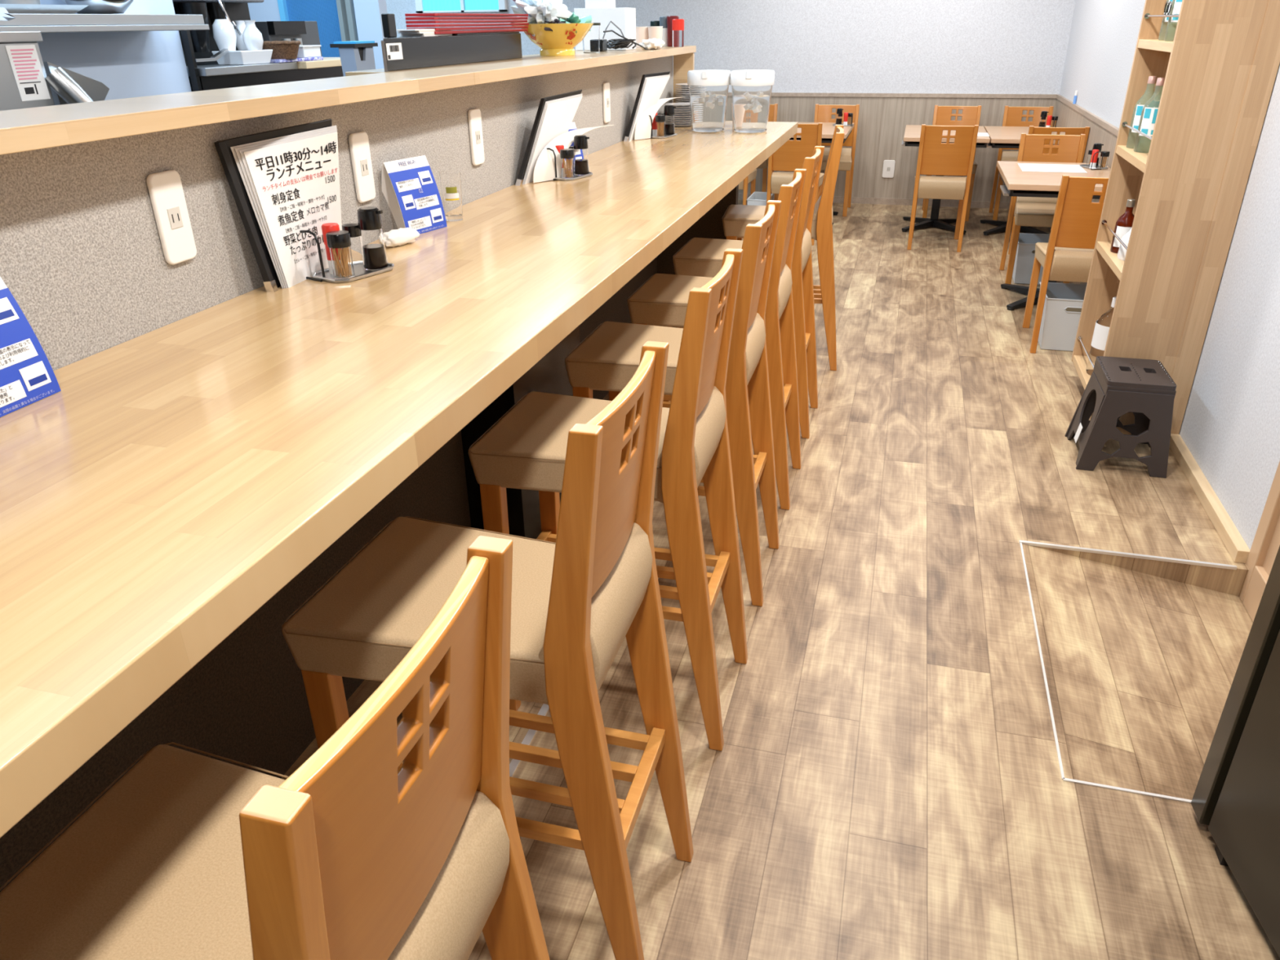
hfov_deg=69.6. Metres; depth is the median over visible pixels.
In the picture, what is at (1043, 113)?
sauce bottle
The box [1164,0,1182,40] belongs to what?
bottle
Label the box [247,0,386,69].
wall partition
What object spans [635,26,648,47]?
paper cup
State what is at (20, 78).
print
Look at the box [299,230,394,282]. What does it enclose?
condiment caddy
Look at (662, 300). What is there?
bar stool
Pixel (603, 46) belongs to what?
power adapter
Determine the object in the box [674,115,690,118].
plate
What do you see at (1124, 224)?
bottle
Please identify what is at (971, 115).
dining chair
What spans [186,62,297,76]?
countertop
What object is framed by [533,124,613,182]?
menu sheet
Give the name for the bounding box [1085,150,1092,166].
pepper shaker
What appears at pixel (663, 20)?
jar
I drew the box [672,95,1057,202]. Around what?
wainscoting
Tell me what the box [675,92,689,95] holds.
plate
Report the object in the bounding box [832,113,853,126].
condiment caddy
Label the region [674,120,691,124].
plate
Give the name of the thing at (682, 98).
plate
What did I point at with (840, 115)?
pepper shaker
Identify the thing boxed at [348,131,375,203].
wall outlet
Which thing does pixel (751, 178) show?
dining chair
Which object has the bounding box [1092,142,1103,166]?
sauce bottle
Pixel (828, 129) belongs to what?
dining table
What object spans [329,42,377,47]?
tray
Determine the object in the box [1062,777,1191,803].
trim
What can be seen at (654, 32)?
paper cup
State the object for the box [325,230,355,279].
jar
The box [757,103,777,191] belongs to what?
dining chair
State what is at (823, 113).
dining chair
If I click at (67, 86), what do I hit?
chute
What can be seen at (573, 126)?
tent card
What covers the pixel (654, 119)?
shaker
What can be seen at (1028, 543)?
trim
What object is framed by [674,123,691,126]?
plate
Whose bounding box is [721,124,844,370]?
bar stool
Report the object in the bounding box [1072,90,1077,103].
bottle
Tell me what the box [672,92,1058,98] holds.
trim
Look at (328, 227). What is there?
shaker
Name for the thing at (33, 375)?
print
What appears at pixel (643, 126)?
menu sheet
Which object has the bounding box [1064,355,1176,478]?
step stool
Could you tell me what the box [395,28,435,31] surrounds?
paper stack
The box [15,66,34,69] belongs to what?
print
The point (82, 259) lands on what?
wall
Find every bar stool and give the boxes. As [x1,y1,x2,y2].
[0,535,550,959]
[281,341,693,959]
[468,248,747,751]
[564,200,781,606]
[626,168,806,510]
[672,146,824,438]
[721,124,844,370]
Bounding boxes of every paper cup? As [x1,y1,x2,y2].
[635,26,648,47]
[647,26,662,39]
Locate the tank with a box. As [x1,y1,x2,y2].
[0,31,54,111]
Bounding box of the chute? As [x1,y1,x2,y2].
[43,62,109,105]
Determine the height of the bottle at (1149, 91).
0.260 m
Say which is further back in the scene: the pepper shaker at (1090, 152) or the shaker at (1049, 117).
the shaker at (1049, 117)
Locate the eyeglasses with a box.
[1164,0,1172,14]
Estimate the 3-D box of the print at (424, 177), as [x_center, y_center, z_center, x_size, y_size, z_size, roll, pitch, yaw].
[-0.524,-0.739,2.251,0.020,0.029,0.040,6,27,14]
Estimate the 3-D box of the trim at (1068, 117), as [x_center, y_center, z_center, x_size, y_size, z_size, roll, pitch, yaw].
[2.853,-1.780,5.863,0.012,0.895,4.473,6,27,14]
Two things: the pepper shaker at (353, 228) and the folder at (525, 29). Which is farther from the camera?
the folder at (525, 29)
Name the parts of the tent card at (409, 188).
leg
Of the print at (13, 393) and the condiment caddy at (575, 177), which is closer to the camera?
the print at (13, 393)
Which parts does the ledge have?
panel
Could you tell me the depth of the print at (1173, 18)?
3.20 m
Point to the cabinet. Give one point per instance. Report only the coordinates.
(1237, 794)
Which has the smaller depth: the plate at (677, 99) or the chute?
the chute
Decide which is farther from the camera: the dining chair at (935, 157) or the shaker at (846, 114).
the shaker at (846, 114)
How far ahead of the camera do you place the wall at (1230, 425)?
3.09 m
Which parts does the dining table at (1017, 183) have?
drawer handle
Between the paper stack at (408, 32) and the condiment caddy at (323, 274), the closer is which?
the condiment caddy at (323, 274)
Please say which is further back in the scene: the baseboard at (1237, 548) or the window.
the window
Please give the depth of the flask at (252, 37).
3.43 m
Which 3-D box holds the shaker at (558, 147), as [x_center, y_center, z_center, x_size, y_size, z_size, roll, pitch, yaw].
[-0.263,-1.042,3.006,0.034,0.097,0.034,6,27,14]
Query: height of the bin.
0.169 m
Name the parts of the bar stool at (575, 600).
leg, seat, leg, backrest, footrest rail, leg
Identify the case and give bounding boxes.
[381,33,522,71]
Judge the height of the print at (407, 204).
0.009 m
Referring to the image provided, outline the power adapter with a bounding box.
[600,39,607,51]
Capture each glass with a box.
[439,171,462,221]
[582,22,600,53]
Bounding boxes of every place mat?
[977,132,989,136]
[1017,163,1087,173]
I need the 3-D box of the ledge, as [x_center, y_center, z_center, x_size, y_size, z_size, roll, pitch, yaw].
[-0.855,-0.484,1.629,0.370,0.347,7.165,6,27,14]
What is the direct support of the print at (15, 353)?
attached to the tent card at (27, 376)
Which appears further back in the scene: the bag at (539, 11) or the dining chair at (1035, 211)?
the dining chair at (1035, 211)
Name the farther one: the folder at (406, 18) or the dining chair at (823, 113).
the dining chair at (823, 113)
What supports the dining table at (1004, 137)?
on the floor
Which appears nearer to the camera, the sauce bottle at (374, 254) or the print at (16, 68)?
the sauce bottle at (374, 254)
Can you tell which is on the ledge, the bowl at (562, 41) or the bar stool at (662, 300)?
the bowl at (562, 41)
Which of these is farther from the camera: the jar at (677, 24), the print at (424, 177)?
the jar at (677, 24)
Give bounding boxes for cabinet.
[1191,545,1279,957]
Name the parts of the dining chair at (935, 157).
leg, leg, seat, backrest, leg, leg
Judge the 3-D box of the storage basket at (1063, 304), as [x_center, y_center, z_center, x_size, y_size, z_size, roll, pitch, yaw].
[2.177,-0.826,4.668,0.294,0.265,0.327,6,27,14]
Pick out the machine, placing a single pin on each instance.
(203, 42)
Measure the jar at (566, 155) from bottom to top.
0.090 m
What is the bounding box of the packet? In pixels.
[540,18,570,31]
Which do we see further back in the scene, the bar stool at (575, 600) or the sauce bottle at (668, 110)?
the sauce bottle at (668, 110)
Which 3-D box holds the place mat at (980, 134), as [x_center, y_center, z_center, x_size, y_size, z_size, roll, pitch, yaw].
[2.518,-2.570,6.846,0.140,0.001,0.240,6,27,14]
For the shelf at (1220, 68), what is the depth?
3.26 m
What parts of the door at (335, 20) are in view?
panel, frame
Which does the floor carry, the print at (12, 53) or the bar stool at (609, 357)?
the bar stool at (609, 357)
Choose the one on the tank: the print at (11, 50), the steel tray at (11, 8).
the print at (11, 50)
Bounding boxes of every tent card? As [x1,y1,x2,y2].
[0,276,61,417]
[381,155,447,234]
[568,121,576,147]
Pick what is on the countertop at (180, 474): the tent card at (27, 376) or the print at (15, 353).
the tent card at (27, 376)
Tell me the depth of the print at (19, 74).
2.14 m
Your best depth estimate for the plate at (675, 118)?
4.43 m
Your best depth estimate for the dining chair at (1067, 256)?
4.34 m
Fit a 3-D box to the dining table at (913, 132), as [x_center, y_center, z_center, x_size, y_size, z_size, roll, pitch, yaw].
[2.343,-2.355,7.229,0.612,0.720,0.900,6,27,14]
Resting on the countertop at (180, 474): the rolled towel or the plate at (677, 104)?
the rolled towel
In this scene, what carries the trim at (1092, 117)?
attached to the wall at (1230, 425)
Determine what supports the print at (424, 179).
on the tent card at (409, 188)
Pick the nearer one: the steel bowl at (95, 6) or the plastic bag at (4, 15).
the plastic bag at (4, 15)
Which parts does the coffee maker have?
panel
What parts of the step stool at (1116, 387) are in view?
panel, leg panel, leg panel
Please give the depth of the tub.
3.41 m
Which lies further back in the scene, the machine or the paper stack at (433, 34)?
the machine
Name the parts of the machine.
spout, arm, spout, lever, lever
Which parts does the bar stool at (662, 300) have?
seat, leg, footrest rail, backrest, leg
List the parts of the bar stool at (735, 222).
leg, seat, leg, leg, backrest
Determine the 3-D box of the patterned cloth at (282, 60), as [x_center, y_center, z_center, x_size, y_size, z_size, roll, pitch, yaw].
[-1.392,-1.692,3.706,0.075,0.012,0.300,6,27,14]
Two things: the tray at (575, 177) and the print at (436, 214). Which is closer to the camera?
the print at (436, 214)
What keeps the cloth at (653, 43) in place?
on the ledge
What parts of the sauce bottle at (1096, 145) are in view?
lid, glass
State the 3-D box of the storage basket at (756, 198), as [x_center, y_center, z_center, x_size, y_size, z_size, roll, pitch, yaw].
[0.928,-2.051,7.130,0.159,0.293,0.354,6,27,14]
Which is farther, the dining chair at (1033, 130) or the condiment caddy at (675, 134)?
the dining chair at (1033, 130)
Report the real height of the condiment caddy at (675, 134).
0.098 m
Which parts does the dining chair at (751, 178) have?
leg, seat, leg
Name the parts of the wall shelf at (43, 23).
shelf rail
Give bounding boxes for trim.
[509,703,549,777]
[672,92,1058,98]
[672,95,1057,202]
[1018,540,1236,569]
[1019,542,1064,779]
[1048,99,1117,284]
[1056,94,1119,136]
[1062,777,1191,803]
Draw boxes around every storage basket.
[746,191,773,205]
[1012,233,1049,284]
[1038,281,1086,351]
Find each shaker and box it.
[321,222,339,274]
[342,222,364,269]
[555,144,564,177]
[650,112,657,136]
[837,113,842,124]
[843,112,848,124]
[1040,115,1046,127]
[1045,115,1052,127]
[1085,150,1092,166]
[1089,149,1099,168]
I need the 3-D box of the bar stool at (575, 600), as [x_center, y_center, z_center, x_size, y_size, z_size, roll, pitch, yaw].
[-0.220,0.320,1.533,0.569,1.066,0.372,6,27,14]
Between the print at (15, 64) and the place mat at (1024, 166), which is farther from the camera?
the place mat at (1024, 166)
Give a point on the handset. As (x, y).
(388, 24)
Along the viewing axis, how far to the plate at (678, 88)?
4.54 m
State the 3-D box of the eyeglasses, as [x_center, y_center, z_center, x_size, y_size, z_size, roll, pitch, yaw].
[1.841,-1.646,3.211,0.004,0.044,0.088,6,27,14]
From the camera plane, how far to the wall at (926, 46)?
7.80 m
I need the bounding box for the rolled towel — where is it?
[382,227,419,247]
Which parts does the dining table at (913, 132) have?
drawer handle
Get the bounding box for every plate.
[665,102,689,106]
[674,106,690,109]
[674,108,690,111]
[674,111,690,113]
[674,112,690,115]
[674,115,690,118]
[674,117,690,119]
[674,119,691,122]
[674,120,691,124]
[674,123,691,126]
[675,83,688,86]
[675,85,688,88]
[675,87,688,91]
[675,89,688,93]
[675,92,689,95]
[675,93,689,97]
[675,96,689,99]
[675,97,689,102]
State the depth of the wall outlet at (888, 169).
8.16 m
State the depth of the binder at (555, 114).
2.93 m
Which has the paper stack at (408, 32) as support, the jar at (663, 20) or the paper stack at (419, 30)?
the paper stack at (419, 30)
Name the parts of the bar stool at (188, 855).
seat, leg, backrest, leg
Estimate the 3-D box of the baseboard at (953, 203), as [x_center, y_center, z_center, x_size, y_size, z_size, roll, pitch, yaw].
[1.757,-2.560,8.402,3.513,0.055,0.012,6,27,14]
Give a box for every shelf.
[0,13,209,32]
[1071,0,1279,435]
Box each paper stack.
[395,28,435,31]
[397,31,434,33]
[398,30,451,32]
[399,34,452,36]
[400,33,452,35]
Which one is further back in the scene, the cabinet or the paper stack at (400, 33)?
the paper stack at (400, 33)
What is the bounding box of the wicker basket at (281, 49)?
[262,40,301,59]
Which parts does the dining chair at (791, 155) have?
leg, leg, backrest, seat, leg, leg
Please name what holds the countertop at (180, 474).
on the floor
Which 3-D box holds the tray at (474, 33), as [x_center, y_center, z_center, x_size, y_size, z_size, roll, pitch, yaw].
[-0.531,-1.448,2.986,0.102,0.004,0.490,6,27,14]
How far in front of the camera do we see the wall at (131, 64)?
2.96 m
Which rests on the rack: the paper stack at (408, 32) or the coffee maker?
the coffee maker
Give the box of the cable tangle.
[603,30,647,49]
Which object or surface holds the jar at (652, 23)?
on the ledge
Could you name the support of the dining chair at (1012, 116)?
on the floor
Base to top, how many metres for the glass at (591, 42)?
0.108 m
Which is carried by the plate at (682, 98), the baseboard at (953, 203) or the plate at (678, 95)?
the plate at (678, 95)
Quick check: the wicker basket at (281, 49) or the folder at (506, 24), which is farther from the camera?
the wicker basket at (281, 49)
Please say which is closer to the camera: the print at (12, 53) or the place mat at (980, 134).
the print at (12, 53)
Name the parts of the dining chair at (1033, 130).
leg, backrest, leg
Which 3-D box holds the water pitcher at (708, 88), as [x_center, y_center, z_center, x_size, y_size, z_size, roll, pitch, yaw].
[0.314,-1.739,4.218,0.197,0.258,0.202,6,27,14]
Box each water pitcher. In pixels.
[687,69,730,132]
[730,69,774,133]
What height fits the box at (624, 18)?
0.163 m
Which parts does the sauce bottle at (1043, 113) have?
glass, lid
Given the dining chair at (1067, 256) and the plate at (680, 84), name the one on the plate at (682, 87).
the plate at (680, 84)
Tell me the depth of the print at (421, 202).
2.25 m
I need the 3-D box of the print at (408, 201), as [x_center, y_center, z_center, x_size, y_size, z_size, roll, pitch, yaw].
[-0.553,-0.664,2.200,0.017,0.030,0.036,6,27,14]
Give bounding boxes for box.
[573,7,635,50]
[585,0,615,8]
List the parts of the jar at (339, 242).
lid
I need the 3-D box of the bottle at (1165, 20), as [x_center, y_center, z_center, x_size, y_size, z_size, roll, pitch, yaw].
[1.929,-1.715,3.289,0.084,0.260,0.085,6,27,14]
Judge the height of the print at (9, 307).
0.029 m
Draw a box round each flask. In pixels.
[212,19,236,50]
[234,20,247,49]
[242,20,263,49]
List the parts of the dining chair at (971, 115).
leg, leg, backrest, leg, seat, leg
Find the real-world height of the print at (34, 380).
0.009 m
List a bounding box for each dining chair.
[738,168,756,238]
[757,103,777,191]
[766,123,824,245]
[813,103,859,216]
[906,124,978,252]
[922,105,981,221]
[988,105,1053,220]
[999,133,1085,284]
[1004,125,1089,254]
[1022,174,1108,353]
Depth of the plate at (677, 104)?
4.44 m
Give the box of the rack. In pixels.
[180,30,343,91]
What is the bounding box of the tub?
[211,49,272,65]
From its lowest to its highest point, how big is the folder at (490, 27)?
0.008 m
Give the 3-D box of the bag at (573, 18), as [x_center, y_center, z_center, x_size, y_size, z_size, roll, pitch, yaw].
[-0.273,-1.695,3.424,0.178,0.079,0.272,6,27,14]
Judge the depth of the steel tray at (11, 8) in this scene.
2.45 m
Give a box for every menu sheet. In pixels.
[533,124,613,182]
[634,97,681,140]
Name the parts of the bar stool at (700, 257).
seat, leg, footrest rail, backrest, leg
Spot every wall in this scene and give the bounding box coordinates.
[0,55,672,892]
[36,0,191,100]
[386,0,1075,94]
[1059,0,1279,550]
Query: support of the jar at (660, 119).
in the condiment caddy at (675, 134)
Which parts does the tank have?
tank lid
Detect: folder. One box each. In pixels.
[404,13,528,17]
[405,17,528,20]
[405,20,527,23]
[406,22,528,27]
[406,26,528,31]
[434,28,528,34]
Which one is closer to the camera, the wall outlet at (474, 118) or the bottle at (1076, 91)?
the wall outlet at (474, 118)
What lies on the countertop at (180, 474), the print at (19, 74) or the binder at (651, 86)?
the binder at (651, 86)
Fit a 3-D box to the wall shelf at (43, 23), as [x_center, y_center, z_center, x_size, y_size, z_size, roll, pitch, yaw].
[-1.762,-1.076,2.174,0.224,0.045,1.930,6,27,14]
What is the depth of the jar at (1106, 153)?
5.21 m
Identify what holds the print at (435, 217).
on the tent card at (409, 188)
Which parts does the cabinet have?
door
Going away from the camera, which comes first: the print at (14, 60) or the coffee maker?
the print at (14, 60)
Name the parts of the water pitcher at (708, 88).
lid spout, lid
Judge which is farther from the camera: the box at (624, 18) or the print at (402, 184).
the box at (624, 18)
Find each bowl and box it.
[60,0,133,13]
[521,22,594,56]
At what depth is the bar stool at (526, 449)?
1.96 m
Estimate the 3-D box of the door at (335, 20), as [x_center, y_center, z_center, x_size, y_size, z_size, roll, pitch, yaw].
[-2.129,-2.672,6.323,0.540,2.200,0.080,6,27,14]
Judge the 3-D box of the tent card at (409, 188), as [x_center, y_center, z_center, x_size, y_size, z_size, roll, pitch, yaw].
[-0.555,-0.692,2.239,0.079,0.168,0.144,14,30,27]
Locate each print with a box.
[0,297,19,324]
[0,309,14,319]
[0,338,38,369]
[0,379,26,407]
[10,48,33,51]
[11,52,32,54]
[12,56,31,58]
[13,59,36,62]
[14,62,35,66]
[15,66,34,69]
[16,70,39,72]
[17,73,38,76]
[18,77,37,79]
[18,360,51,391]
[19,81,40,94]
[28,373,47,386]
[395,177,421,192]
[401,194,415,209]
[405,202,413,207]
[408,215,431,230]
[413,194,439,209]
[417,170,432,185]
[422,177,431,182]
[430,208,443,222]
[433,215,441,220]
[1135,106,1143,115]
[1141,128,1148,134]
[1143,108,1151,118]
[1151,108,1158,123]
[1172,13,1179,20]
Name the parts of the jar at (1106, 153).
lid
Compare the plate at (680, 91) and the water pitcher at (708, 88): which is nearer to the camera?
the water pitcher at (708, 88)
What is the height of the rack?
1.500 m
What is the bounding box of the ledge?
[0,45,696,155]
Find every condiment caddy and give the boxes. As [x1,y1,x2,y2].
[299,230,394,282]
[546,147,592,180]
[648,115,677,138]
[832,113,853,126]
[1079,151,1108,169]
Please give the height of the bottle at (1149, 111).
0.260 m
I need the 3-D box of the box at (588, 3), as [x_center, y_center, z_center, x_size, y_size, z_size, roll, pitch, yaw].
[-0.172,-2.126,3.933,0.100,0.197,0.120,6,27,14]
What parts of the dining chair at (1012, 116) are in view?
leg, leg, seat, backrest, leg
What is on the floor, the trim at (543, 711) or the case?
the trim at (543, 711)
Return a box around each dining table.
[789,122,853,224]
[901,124,990,234]
[980,125,1065,235]
[996,160,1111,310]
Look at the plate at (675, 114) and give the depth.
4.42 m
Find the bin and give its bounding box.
[329,40,377,76]
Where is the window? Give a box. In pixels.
[414,0,506,13]
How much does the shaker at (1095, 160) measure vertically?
0.097 m
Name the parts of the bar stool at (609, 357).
leg, leg, seat, leg, footrest rail, backrest, leg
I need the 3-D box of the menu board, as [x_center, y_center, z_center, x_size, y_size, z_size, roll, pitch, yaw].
[-0.670,-0.538,1.796,0.085,0.295,0.288,8,28,17]
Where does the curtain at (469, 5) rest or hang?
hanging from the window
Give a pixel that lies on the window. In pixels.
(421, 6)
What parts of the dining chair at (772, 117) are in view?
seat, leg, backrest, leg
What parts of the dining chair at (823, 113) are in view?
leg, seat, backrest, leg, leg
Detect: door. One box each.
[277,0,358,57]
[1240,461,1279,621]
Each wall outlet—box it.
[146,169,196,264]
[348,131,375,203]
[467,108,484,165]
[602,82,610,123]
[882,160,895,177]
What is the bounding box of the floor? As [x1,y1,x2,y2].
[280,199,1279,959]
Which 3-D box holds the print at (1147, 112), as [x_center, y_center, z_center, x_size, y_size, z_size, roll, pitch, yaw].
[1.906,-1.377,3.458,0.002,0.034,0.024,-16,30,-28]
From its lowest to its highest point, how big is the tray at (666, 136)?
0.008 m
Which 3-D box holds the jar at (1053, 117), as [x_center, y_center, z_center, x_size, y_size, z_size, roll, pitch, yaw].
[3.186,-2.750,7.082,0.045,0.090,0.045,6,27,14]
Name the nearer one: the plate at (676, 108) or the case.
the case
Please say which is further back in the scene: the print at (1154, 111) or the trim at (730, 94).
the trim at (730, 94)
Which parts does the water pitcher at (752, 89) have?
lid spout, lid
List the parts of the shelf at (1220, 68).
guard rail, guard rail, panel, guard rail, guard rail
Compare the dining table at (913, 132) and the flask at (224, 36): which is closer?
the flask at (224, 36)
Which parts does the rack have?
post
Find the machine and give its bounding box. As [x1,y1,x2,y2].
[172,0,263,66]
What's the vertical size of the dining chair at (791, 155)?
0.850 m
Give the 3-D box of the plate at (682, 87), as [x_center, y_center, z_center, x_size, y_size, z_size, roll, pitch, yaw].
[0.252,-1.950,4.569,0.155,0.010,0.155,6,27,14]
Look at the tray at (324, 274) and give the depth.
1.86 m
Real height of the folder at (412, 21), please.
0.008 m
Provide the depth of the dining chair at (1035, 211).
5.71 m
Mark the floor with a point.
(885, 782)
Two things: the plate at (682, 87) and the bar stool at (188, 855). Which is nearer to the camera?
the bar stool at (188, 855)
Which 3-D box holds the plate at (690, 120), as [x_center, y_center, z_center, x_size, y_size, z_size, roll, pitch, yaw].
[0.201,-1.747,4.472,0.155,0.010,0.155,6,27,14]
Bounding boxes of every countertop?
[0,120,797,837]
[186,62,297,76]
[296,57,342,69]
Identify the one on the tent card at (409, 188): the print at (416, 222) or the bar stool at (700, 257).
the print at (416, 222)
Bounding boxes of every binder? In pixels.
[515,89,582,185]
[623,71,670,141]
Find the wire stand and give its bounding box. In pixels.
[602,20,624,39]
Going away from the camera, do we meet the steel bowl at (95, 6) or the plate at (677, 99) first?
the steel bowl at (95, 6)
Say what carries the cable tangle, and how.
on the ledge
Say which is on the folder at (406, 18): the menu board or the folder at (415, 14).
the folder at (415, 14)
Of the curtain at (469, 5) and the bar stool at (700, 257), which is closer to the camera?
the bar stool at (700, 257)
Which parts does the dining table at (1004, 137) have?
drawer handle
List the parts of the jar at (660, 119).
lid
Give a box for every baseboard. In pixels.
[737,193,1009,208]
[1169,433,1249,563]
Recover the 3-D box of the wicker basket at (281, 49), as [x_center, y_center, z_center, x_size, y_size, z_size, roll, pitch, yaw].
[-1.415,-1.694,3.625,0.160,0.064,0.160,6,27,14]
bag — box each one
[0,6,15,20]
[511,0,573,36]
[558,12,591,33]
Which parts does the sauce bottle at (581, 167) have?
lid, glass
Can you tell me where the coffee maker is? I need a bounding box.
[254,21,321,56]
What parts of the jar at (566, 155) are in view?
lid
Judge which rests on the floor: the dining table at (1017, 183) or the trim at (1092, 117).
the dining table at (1017, 183)
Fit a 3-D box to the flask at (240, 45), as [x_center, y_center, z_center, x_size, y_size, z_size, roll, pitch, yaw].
[-1.513,-1.694,3.505,0.072,0.100,0.072,6,27,14]
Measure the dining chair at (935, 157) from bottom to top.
0.850 m
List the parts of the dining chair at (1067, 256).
leg, leg, seat, backrest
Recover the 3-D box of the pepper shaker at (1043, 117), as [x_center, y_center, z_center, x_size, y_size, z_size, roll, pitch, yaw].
[3.107,-2.759,7.101,0.035,0.090,0.035,6,27,14]
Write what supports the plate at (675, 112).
on the plate at (675, 114)
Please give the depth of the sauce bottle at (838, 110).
7.53 m
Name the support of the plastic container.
on the patterned cloth at (282, 60)
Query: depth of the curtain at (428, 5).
8.57 m
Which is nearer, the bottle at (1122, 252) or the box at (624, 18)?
the bottle at (1122, 252)
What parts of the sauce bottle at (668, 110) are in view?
lid, glass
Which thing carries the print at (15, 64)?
on the tank
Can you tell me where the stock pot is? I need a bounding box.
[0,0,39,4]
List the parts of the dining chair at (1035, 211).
leg, leg, seat, backrest, leg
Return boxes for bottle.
[356,206,388,271]
[573,134,589,175]
[663,105,675,135]
[835,108,843,124]
[1038,111,1048,127]
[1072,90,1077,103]
[1085,296,1116,375]
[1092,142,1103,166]
[1110,199,1135,253]
[1117,228,1131,260]
[1125,75,1156,148]
[1133,77,1164,152]
[1158,0,1172,40]
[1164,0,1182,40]
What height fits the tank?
1.497 m
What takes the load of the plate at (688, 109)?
on the plate at (675, 112)
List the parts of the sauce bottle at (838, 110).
glass, lid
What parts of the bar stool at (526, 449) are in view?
leg, footrest rail, leg, seat, leg, backrest, footrest rail, leg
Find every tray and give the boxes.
[0,4,88,13]
[312,262,394,282]
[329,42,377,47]
[452,31,519,35]
[554,172,592,180]
[650,133,677,138]
[1079,164,1108,168]
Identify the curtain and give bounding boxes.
[422,0,461,10]
[464,0,498,10]
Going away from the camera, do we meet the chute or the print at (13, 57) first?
the print at (13, 57)
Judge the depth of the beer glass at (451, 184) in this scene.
2.35 m
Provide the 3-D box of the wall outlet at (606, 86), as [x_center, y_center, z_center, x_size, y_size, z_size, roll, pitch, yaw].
[-0.133,-1.510,3.684,0.012,0.149,0.072,6,27,14]
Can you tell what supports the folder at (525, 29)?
on the tray at (474, 33)
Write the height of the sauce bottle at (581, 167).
0.122 m
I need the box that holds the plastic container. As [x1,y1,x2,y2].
[297,44,321,57]
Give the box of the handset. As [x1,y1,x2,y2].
[381,13,396,37]
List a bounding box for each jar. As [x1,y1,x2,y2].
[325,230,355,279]
[560,148,574,177]
[650,20,659,26]
[655,115,665,136]
[659,16,666,46]
[666,15,679,46]
[671,18,684,47]
[847,112,852,124]
[1050,115,1057,127]
[1098,151,1110,168]
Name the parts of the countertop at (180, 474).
support panel, support panel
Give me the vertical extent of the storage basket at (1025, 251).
0.253 m
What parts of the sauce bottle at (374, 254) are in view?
lid, glass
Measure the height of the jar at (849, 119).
0.090 m
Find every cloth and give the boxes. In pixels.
[270,56,323,62]
[639,38,665,49]
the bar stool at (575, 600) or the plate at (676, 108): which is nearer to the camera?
the bar stool at (575, 600)
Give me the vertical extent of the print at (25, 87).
0.027 m
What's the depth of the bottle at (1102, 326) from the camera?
3.81 m
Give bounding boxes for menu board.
[213,118,342,292]

